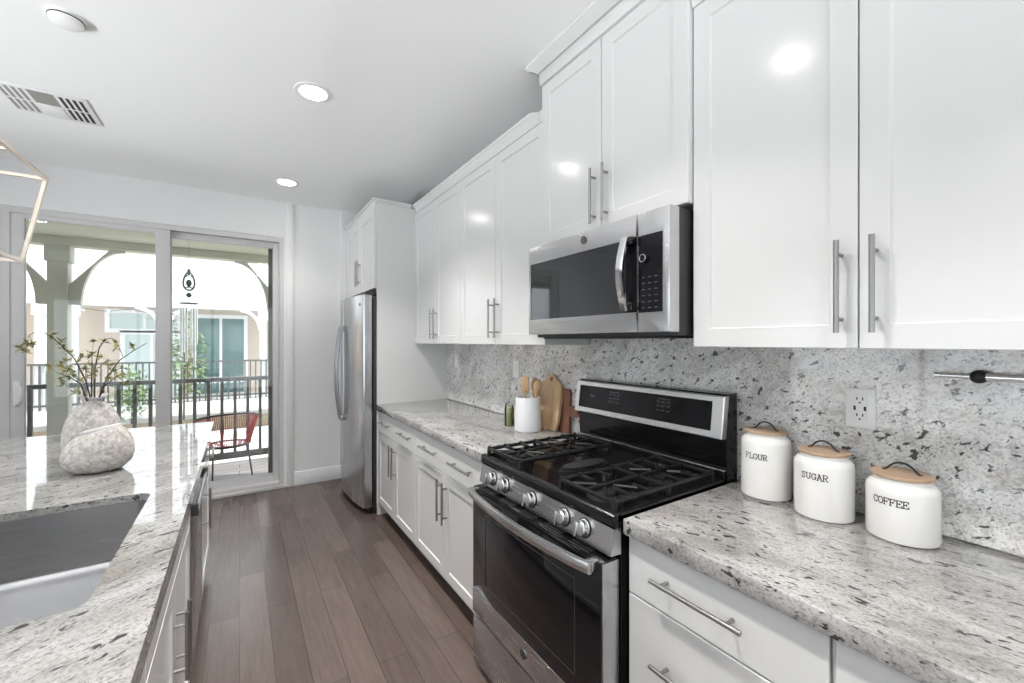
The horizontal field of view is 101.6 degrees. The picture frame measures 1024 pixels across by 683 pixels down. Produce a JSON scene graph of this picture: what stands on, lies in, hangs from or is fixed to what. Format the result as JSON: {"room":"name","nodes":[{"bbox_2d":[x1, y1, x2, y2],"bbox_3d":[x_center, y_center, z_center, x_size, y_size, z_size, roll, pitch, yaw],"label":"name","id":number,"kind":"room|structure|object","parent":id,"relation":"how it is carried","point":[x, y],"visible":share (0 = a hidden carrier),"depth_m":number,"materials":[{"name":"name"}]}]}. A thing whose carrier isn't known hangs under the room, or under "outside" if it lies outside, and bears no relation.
{"room":"kitchen","nodes":[
{"label":"kitchen","id":0,"kind":"room"},
{"bbox_2d":[0,157,339,486],"bbox_3d":[-3.905,0.033,3.100,6.342,2.795,0.150,0,0,-33],"label":"wall","id":1,"kind":"structure","parent":0,"point":[316,230],"depth_m":4.11,"materials":[{"name":"white paint"}]},
{"bbox_2d":[0,204,283,499],"bbox_3d":[-3.063,0.208,3.659,1.867,2.446,0.232,0,0,-34],"label":"door","id":2,"kind":"structure","parent":1,"relation":"in","point":[13,219],"depth_m":3.60,"materials":[{"name":"white plastic"}]},
{"bbox_2d":[27,220,267,255],"bbox_3d":[-4.637,-1.154,3.451,6.000,0.230,1.232,0,0,-33],"label":"soffit","id":3,"kind":"structure","parent":1,"relation":"attached to","point":[41,227],"depth_m":4.14,"materials":[{"name":"beige paint"}]},
{"bbox_2d":[30,233,267,264],"bbox_3d":[-4.926,-0.996,3.894,6.000,0.084,0.165,0,0,-33],"label":"beam","id":4,"kind":"structure","parent":3,"relation":"attached to","point":[37,239],"depth_m":4.43,"materials":[{"name":"beige paint"}]},
{"bbox_2d":[179,269,198,366],"bbox_3d":[-3.375,-0.389,4.365,0.160,1.299,0.160,0,0,-3],"label":"wind chime","id":5,"kind":"object","parent":3,"relation":"hanging from","point":[183,311],"visible":1,"depth_m":4.35,"materials":[{"name":"grey metal"}]},
{"bbox_2d":[287,203,293,486],"bbox_3d":[-2.187,0.033,4.122,0.062,2.795,0.014,0,0,-33],"label":"trim","id":6,"kind":"structure","parent":1,"relation":"attached to","point":[290,206],"depth_m":4.12,"materials":[{"name":"white wood"}]},
{"bbox_2d":[294,465,340,485],"bbox_3d":[-1.978,1.363,4.257,0.435,0.136,0.016,0,0,-33],"label":"baseboard","id":7,"kind":"structure","parent":1,"relation":"attached to","point":[332,472],"depth_m":4.25,"materials":[{"name":"white"}]},
{"bbox_2d":[340,210,357,464],"bbox_3d":[-1.489,0.033,4.553,0.708,2.795,0.055,0,0,-33],"label":"trim","id":8,"kind":"structure","parent":1,"relation":"attached to","point":[346,217],"depth_m":4.36,"materials":[{"name":"white paint"}]},
{"bbox_2d":[209,457,267,481],"bbox_3d":[-4.501,1.501,3.563,6.350,0.100,1.275,0,0,-33],"label":"floor","id":9,"kind":"structure","parent":0,"point":[234,469],"depth_m":4.74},
{"bbox_2d":[27,243,125,435],"bbox_3d":[-4.509,0.249,4.166,0.975,2.404,0.163,0,0,-33],"label":"porch post","id":10,"kind":"object","parent":9,"relation":"on","point":[58,291],"visible":0.72,"depth_m":4.11,"materials":[{"name":"grey paint"}]},
{"bbox_2d":[27,376,267,460],"bbox_3d":[-4.757,0.901,4.001,6.200,0.960,0.056,0,0,-33],"label":"balcony railing","id":11,"kind":"object","parent":9,"relation":"on","point":[222,455],"visible":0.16,"depth_m":4.74,"materials":[{"name":"brown metal"}]},
{"bbox_2d":[192,412,258,480],"bbox_3d":[-3.049,1.093,4.466,0.591,0.716,0.524,0,0,-33],"label":"chair","id":12,"kind":"object","parent":9,"relation":"on","point":[247,440],"visible":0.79,"depth_m":4.35,"materials":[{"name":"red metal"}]},
{"bbox_2d":[209,446,267,463],"bbox_3d":[-14.369,2.331,17.465,55.000,0.100,35.045,0,0,-33],"label":"ground","id":13,"kind":"structure","parent":0,"point":[264,455],"depth_m":8.15,"materials":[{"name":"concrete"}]},
{"bbox_2d":[108,364,154,423],"bbox_3d":[-7.831,1.369,8.564,0.736,1.824,0.680,0,0,19],"label":"shrub","id":14,"kind":"object","parent":13,"relation":"on","point":[140,393],"visible":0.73,"depth_m":8.57,"materials":[{"name":"green plant"}]},
{"bbox_2d":[27,245,267,431],"bbox_3d":[-7.923,-1.394,10.323,22.000,7.350,2.050,0,0,-33],"label":"house","id":15,"kind":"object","parent":13,"relation":"on","point":[232,307],"visible":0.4,"depth_m":9.93,"materials":[{"name":"white paint"}]},
{"bbox_2d":[81,308,174,312],"bbox_3d":[-8.376,-0.665,9.163,1.527,0.078,0.056,0,0,-33],"label":"string light","id":16,"kind":"object","parent":15,"relation":"attached to","point":[82,310],"visible":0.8,"depth_m":8.99,"materials":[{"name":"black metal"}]},
{"bbox_2d":[27,359,267,411],"bbox_3d":[-7.376,0.911,9.483,14.000,0.940,0.045,0,0,-33],"label":"railing","id":17,"kind":"object","parent":15,"relation":"on","point":[39,406],"visible":0.27,"depth_m":9.34,"materials":[{"name":"brown metal"}]},
{"bbox_2d":[33,413,267,436],"bbox_3d":[-6.412,1.966,8.921,13.000,0.630,0.450,0,0,-33],"label":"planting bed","id":18,"kind":"object","parent":13,"relation":"on","point":[264,415],"visible":0.05,"depth_m":8.84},
{"bbox_2d":[172,312,211,419],"bbox_3d":[-7.139,0.812,9.096,1.030,2.938,0.799,0,0,-33],"label":"shrub","id":19,"kind":"object","parent":13,"relation":"on","point":[177,349],"visible":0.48,"depth_m":9.07,"materials":[{"name":"green plant"}]},
{"bbox_2d":[210,426,267,452],"bbox_3d":[-6.207,2.071,8.607,17.000,0.420,0.200,0,0,-33],"label":"wall","id":20,"kind":"structure","parent":13,"relation":"on","point":[254,443],"depth_m":8.91,"materials":[{"name":"white paint"}]},
{"bbox_2d":[235,261,267,311],"bbox_3d":[-2.882,0.249,5.227,0.975,2.404,0.163,0,0,-33],"label":"arch","id":21,"kind":"object","parent":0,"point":[264,286],"visible":0.11,"depth_m":5.08,"materials":[{"name":"grey paint"}]},
{"bbox_2d":[0,0,621,212],"bbox_3d":[-1.384,-1.439,-0.631,6.492,0.150,9.155,0,0,-33],"label":"ceiling","id":22,"kind":"structure","parent":0,"point":[199,94],"depth_m":2.23,"materials":[{"name":"white paint"}]},
{"bbox_2d":[0,137,48,262],"bbox_3d":[-1.814,-0.827,1.219,0.487,1.073,0.598,0,0,-33],"label":"pendant light","id":23,"kind":"object","parent":22,"relation":"hanging from","point":[5,146],"visible":1,"depth_m":1.55,"materials":[{"name":"beige metal"}]},
{"bbox_2d":[0,80,102,126],"bbox_3d":[-2.648,-1.358,2.401,0.365,0.012,0.345,0,0,-33],"label":"ceiling vent","id":24,"kind":"object","parent":22,"relation":"in","point":[24,98],"visible":1,"depth_m":2.38,"materials":[{"name":"white metal"}]},
{"bbox_2d":[44,6,86,31],"bbox_3d":[-1.878,-1.349,1.760,0.124,0.030,0.124,0,0,-33],"label":"smoke detector","id":25,"kind":"object","parent":22,"relation":"attached to","point":[63,18],"visible":1,"depth_m":1.74,"materials":[{"name":"white plastic"}]},
{"bbox_2d":[274,178,298,186],"bbox_3d":[-1.929,-1.361,3.577,0.190,0.006,0.190,0,0,-33],"label":"recessed light","id":26,"kind":"object","parent":22,"relation":"in","point":[282,181],"visible":1,"depth_m":3.58,"materials":[{"name":"white plastic"}]},
{"bbox_2d":[294,82,331,102],"bbox_3d":[-1.088,-1.361,2.287,0.190,0.006,0.190,0,0,-33],"label":"recessed light","id":27,"kind":"object","parent":22,"relation":"in","point":[310,91],"visible":1,"depth_m":2.28,"materials":[{"name":"white plastic"}]},
{"bbox_2d":[190,478,491,682],"bbox_3d":[-1.348,1.481,-0.685,6.492,0.100,9.025,0,0,-33],"label":"floor","id":28,"kind":"structure","parent":0,"point":[304,583],"depth_m":2.29,"materials":[{"name":"brown wood"}]},
{"bbox_2d":[140,666,144,682],"bbox_3d":[-0.641,0.998,0.137,0.676,0.866,1.329,0,0,-33],"label":"base cabinet","id":29,"kind":"object","parent":28,"relation":"on","point":[142,680],"visible":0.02,"depth_m":0.84,"materials":[{"name":"white paint"}]},
{"bbox_2d":[145,513,191,682],"bbox_3d":[-1.255,0.998,1.080,0.676,0.866,0.916,0,0,-33],"label":"base cabinet","id":30,"kind":"object","parent":28,"relation":"on","point":[169,658],"visible":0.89,"depth_m":1.24,"materials":[{"name":"white paint"}]},
{"bbox_2d":[190,467,207,678],"bbox_3d":[-1.670,1.000,1.724,0.646,0.862,0.603,0,0,-33],"label":"dishwasher","id":31,"kind":"object","parent":28,"relation":"on","point":[196,508],"visible":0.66,"depth_m":1.82,"materials":[{"name":"grey metal"}]},
{"bbox_2d":[202,447,214,594],"bbox_3d":[-2.013,0.998,2.242,0.676,0.866,0.624,0,0,-33],"label":"base cabinet","id":32,"kind":"object","parent":28,"relation":"on","point":[206,498],"visible":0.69,"depth_m":2.40,"materials":[{"name":"white paint"}]},
{"bbox_2d":[0,421,213,682],"bbox_3d":[-1.423,0.540,0.903,1.122,0.046,3.568,0,0,-33],"label":"countertop","id":33,"kind":"structure","parent":32,"relation":"on","point":[107,638],"depth_m":1.08,"materials":[{"name":"stone"}]},
{"bbox_2d":[0,500,146,627],"bbox_3d":[-1.222,0.642,1.003,0.446,0.206,0.743,0,0,-33],"label":"sink","id":34,"kind":"object","parent":33,"relation":"in","point":[51,564],"visible":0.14,"depth_m":1.29,"materials":[{"name":"silver metal"}]},
{"bbox_2d":[60,393,120,450],"bbox_3d":[-1.808,0.372,1.806,0.193,0.290,0.183,0,0,-33],"label":"vase","id":35,"kind":"object","parent":33,"relation":"on","point":[93,413],"visible":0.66,"depth_m":1.75,"materials":[{"name":"grey stone"}]},
{"bbox_2d":[12,330,145,401],"bbox_3d":[-1.780,0.127,1.751,0.389,0.350,0.138,0,0,-33],"label":"branch arrangement","id":36,"kind":"object","parent":35,"relation":"in","point":[31,344],"visible":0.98,"depth_m":1.74,"materials":[{"name":"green plant"}]},
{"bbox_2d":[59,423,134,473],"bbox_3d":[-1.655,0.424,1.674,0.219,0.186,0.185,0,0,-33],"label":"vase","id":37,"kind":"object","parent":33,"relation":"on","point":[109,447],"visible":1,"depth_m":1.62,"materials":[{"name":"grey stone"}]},
{"bbox_2d":[334,292,376,512],"bbox_3d":[-1.214,0.510,3.965,0.844,1.842,0.920,0,0,-33],"label":"refrigerator","id":38,"kind":"object","parent":28,"relation":"on","point":[357,332],"visible":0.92,"depth_m":3.49,"materials":[{"name":"grey metal"}]},
{"bbox_2d":[377,411,425,557],"bbox_3d":[-0.626,0.997,3.240,0.651,0.867,0.867,0,0,-33],"label":"base cabinet","id":39,"kind":"object","parent":28,"relation":"on","point":[396,440],"visible":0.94,"depth_m":3.04,"materials":[{"name":"white paint"}]},
{"bbox_2d":[377,203,446,514],"bbox_3d":[-0.848,0.143,3.627,0.642,2.575,0.020,0,0,-33],"label":"panel","id":40,"kind":"object","parent":28,"relation":"on","point":[407,371],"visible":0.57,"depth_m":3.54,"materials":[{"name":"white paint"}]},
{"bbox_2d":[415,430,481,613],"bbox_3d":[-0.124,0.997,2.470,0.651,0.867,0.969,0,0,-33],"label":"base cabinet","id":41,"kind":"object","parent":28,"relation":"on","point":[444,475],"visible":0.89,"depth_m":2.30,"materials":[{"name":"white paint"}]},
{"bbox_2d":[376,399,577,462],"bbox_3d":[-0.352,0.540,2.838,0.635,0.046,1.841,0,0,-33],"label":"countertop","id":42,"kind":"structure","parent":41,"relation":"on","point":[467,429],"depth_m":2.57,"materials":[{"name":"stone"}]},
{"bbox_2d":[505,405,513,426],"bbox_3d":[-0.017,0.454,2.562,0.059,0.126,0.059,0,0,-33],"label":"glass jar","id":43,"kind":"object","parent":42,"relation":"on","point":[509,410],"visible":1,"depth_m":2.54,"materials":[{"name":"green glass"}]},
{"bbox_2d":[515,395,540,432],"bbox_3d":[0.093,0.419,2.430,0.156,0.195,0.156,0,0,-33],"label":"utensil crock","id":44,"kind":"object","parent":42,"relation":"on","point":[527,410],"visible":0.94,"depth_m":2.37,"materials":[{"name":"white ceramic"}]},
{"bbox_2d":[521,376,528,397],"bbox_3d":[0.075,0.351,2.447,0.040,0.290,0.049,0,0,-33],"label":"wooden utensil","id":45,"kind":"object","parent":44,"relation":"in","point":[524,380],"visible":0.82,"depth_m":2.45,"materials":[{"name":"brown wood"}]},
{"bbox_2d":[531,377,536,397],"bbox_3d":[0.131,0.353,2.460,0.050,0.285,0.018,0,0,-25],"label":"wooden utensil","id":46,"kind":"object","parent":44,"relation":"in","point":[534,379],"visible":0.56,"depth_m":2.45,"materials":[{"name":"brown wood"}]},
{"bbox_2d":[533,379,541,397],"bbox_3d":[0.137,0.357,2.409,0.070,0.280,0.018,0,0,7],"label":"wooden utensil","id":47,"kind":"object","parent":44,"relation":"in","point":[537,385],"visible":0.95,"depth_m":2.40,"materials":[{"name":"brown wood"}]},
{"bbox_2d":[538,374,563,430],"bbox_3d":[0.222,0.354,2.475,0.064,0.327,0.215,0,0,-33],"label":"cutting board","id":48,"kind":"object","parent":42,"relation":"on","point":[550,394],"visible":0.92,"depth_m":2.45,"materials":[{"name":"brown wood"}]},
{"bbox_2d":[558,389,578,432],"bbox_3d":[0.323,0.394,2.357,0.027,0.245,0.213,0,0,-33],"label":"cutting board","id":49,"kind":"object","parent":42,"relation":"on","point":[568,411],"visible":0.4,"depth_m":2.36,"materials":[{"name":"red wood"}]},
{"bbox_2d":[468,378,736,682],"bbox_3d":[0.306,0.813,1.690,0.780,1.236,0.792,0,0,-33],"label":"gas range","id":50,"kind":"object","parent":28,"relation":"on","point":[551,591],"visible":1,"depth_m":1.54,"materials":[{"name":"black metal"}]},
{"bbox_2d":[481,438,726,528],"bbox_3d":[0.326,0.525,1.703,0.594,0.043,0.790,0,0,-33],"label":"cooktop","id":51,"kind":"object","parent":50,"relation":"in","point":[540,478],"depth_m":1.54,"materials":[{"name":"black metal"}]},
{"bbox_2d":[629,537,832,682],"bbox_3d":[0.720,0.997,1.176,0.651,0.867,0.499,0,0,-33],"label":"base cabinet","id":52,"kind":"object","parent":28,"relation":"on","point":[686,625],"visible":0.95,"depth_m":1.03,"materials":[{"name":"white paint"}]},
{"bbox_2d":[833,639,919,682],"bbox_3d":[1.100,0.997,0.593,0.651,0.867,0.891,0,0,-33],"label":"base cabinet","id":53,"kind":"object","parent":28,"relation":"on","point":[851,666],"depth_m":0.77,"materials":[{"name":"white paint"}]},
{"bbox_2d":[623,480,1023,682],"bbox_3d":[0.984,0.540,0.788,0.635,0.046,1.446,0,0,-33],"label":"countertop","id":54,"kind":"structure","parent":53,"relation":"on","point":[952,612],"depth_m":0.92,"materials":[{"name":"stone"}]},
{"bbox_2d":[741,421,791,501],"bbox_3d":[0.859,0.393,1.414,0.149,0.247,0.148,0,0,-33],"label":"canister","id":55,"kind":"object","parent":54,"relation":"on","point":[766,452],"visible":1,"depth_m":1.36,"materials":[{"name":"white ceramic"}]},
{"bbox_2d":[794,440,855,523],"bbox_3d":[0.933,0.406,1.252,0.149,0.221,0.148,0,0,-33],"label":"canister","id":56,"kind":"object","parent":54,"relation":"on","point":[824,476],"visible":1,"depth_m":1.20,"materials":[{"name":"white ceramic"}]},
{"bbox_2d":[865,462,941,548],"bbox_3d":[1.034,0.418,1.109,0.149,0.197,0.148,0,0,-33],"label":"canister","id":57,"kind":"object","parent":54,"relation":"on","point":[903,506],"visible":1,"depth_m":1.06,"materials":[{"name":"white ceramic"}]},
{"bbox_2d":[450,399,1023,557],"bbox_3d":[1.273,0.033,1.101,0.150,2.795,9.155,0,0,-33],"label":"wall","id":58,"kind":"structure","parent":0,"point":[450,399],"depth_m":1.09,"materials":[{"name":"white paint"}]},
{"bbox_2d":[346,208,376,297],"bbox_3d":[-1.175,-0.773,4.076,0.699,0.663,1.083,0,0,-33],"label":"upper cabinet","id":59,"kind":"object","parent":58,"relation":"attached to","point":[361,241],"visible":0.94,"depth_m":3.80,"materials":[{"name":"white paint"}]},
{"bbox_2d":[415,181,460,343],"bbox_3d":[-0.480,-0.543,3.324,0.357,1.123,0.885,0,0,-33],"label":"upper cabinet","id":60,"kind":"object","parent":58,"relation":"attached to","point":[438,224],"visible":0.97,"depth_m":3.19,"materials":[{"name":"white paint"}]},
{"bbox_2d":[461,123,590,344],"bbox_3d":[0.022,-0.543,2.554,0.357,1.123,0.953,0,0,-33],"label":"upper cabinet","id":61,"kind":"object","parent":58,"relation":"attached to","point":[501,200],"visible":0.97,"depth_m":2.43,"materials":[{"name":"white paint"}]},
{"bbox_2d":[344,110,541,233],"bbox_3d":[-0.786,-1.139,3.217,0.373,0.069,2.945,0,0,-33],"label":"crown molding","id":62,"kind":"structure","parent":61,"relation":"on","point":[530,121],"depth_m":2.73,"materials":[{"name":"white paint"}]},
{"bbox_2d":[542,0,693,244],"bbox_3d":[0.494,-0.861,1.809,0.379,0.796,0.803,0,0,-33],"label":"upper cabinet","id":63,"kind":"object","parent":58,"relation":"attached to","point":[618,120],"visible":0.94,"depth_m":1.63,"materials":[{"name":"white paint"}]},
{"bbox_2d":[525,0,644,86],"bbox_3d":[0.467,-1.312,1.827,0.402,0.104,0.864,0,0,-33],"label":"crown molding","id":64,"kind":"structure","parent":63,"relation":"attached to","point":[592,15],"depth_m":1.80,"materials":[{"name":"white paint"}]},
{"bbox_2d":[529,204,693,338],"bbox_3d":[0.442,-0.230,1.777,0.462,0.436,0.788,0,0,-33],"label":"microwave","id":65,"kind":"object","parent":63,"relation":"attached to","point":[632,277],"visible":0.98,"depth_m":1.52,"materials":[{"name":"grey metal"}]},
{"bbox_2d":[447,338,1023,556],"bbox_3d":[0.536,0.406,2.075,0.019,0.849,4.090,0,0,-33],"label":"backsplash","id":66,"kind":"structure","parent":58,"relation":"attached to","point":[968,435],"depth_m":1.26,"materials":[{"name":"stone"}]},
{"bbox_2d":[454,354,458,367],"bbox_3d":[-0.480,0.167,3.608,0.009,0.117,0.072,0,0,-33],"label":"light switch","id":67,"kind":"object","parent":66,"relation":"attached to","point":[456,356],"visible":1,"depth_m":3.60,"materials":[{"name":"white plastic"}]},
{"bbox_2d":[513,360,518,377],"bbox_3d":[0.026,0.188,2.831,0.009,0.118,0.072,0,0,-33],"label":"light switch","id":68,"kind":"object","parent":66,"relation":"attached to","point":[515,362],"visible":1,"depth_m":2.83,"materials":[{"name":"white plastic"}]},
{"bbox_2d":[846,388,875,429],"bbox_3d":[1.050,0.202,1.260,0.010,0.118,0.073,0,0,-33],"label":"wall outlet","id":69,"kind":"object","parent":66,"relation":"attached to","point":[860,403],"visible":1,"depth_m":1.26,"materials":[{"name":"white plastic"}]},
{"bbox_2d":[853,394,867,422],"bbox_3d":[1.048,0.201,1.258,0.003,0.081,0.036,0,0,-33],"label":"receptacle","id":70,"kind":"object","parent":69,"relation":"attached to","point":[860,401],"depth_m":1.26,"materials":[{"name":"white plastic"}]},
{"bbox_2d":[934,370,1023,383],"bbox_3d":[1.242,0.088,0.926,0.052,0.034,0.434,0,0,-33],"label":"towel bar","id":71,"kind":"object","parent":66,"relation":"attached to","point":[977,376],"visible":1,"depth_m":1.02,"materials":[{"name":"silver metal"}]},
{"bbox_2d":[694,0,1023,350],"bbox_3d":[0.972,-0.548,1.097,0.357,1.134,0.906,0,0,-33],"label":"upper cabinet","id":72,"kind":"object","parent":58,"relation":"attached to","point":[859,164],"visible":1,"depth_m":1.03,"materials":[{"name":"white paint"}]},
{"bbox_2d":[691,0,704,8],"bbox_3d":[0.845,-1.146,1.015,0.046,0.060,0.908,0,0,-33],"label":"crown molding","id":73,"kind":"structure","parent":72,"relation":"attached to","point":[695,3],"depth_m":1.39,"materials":[{"name":"white paint"}]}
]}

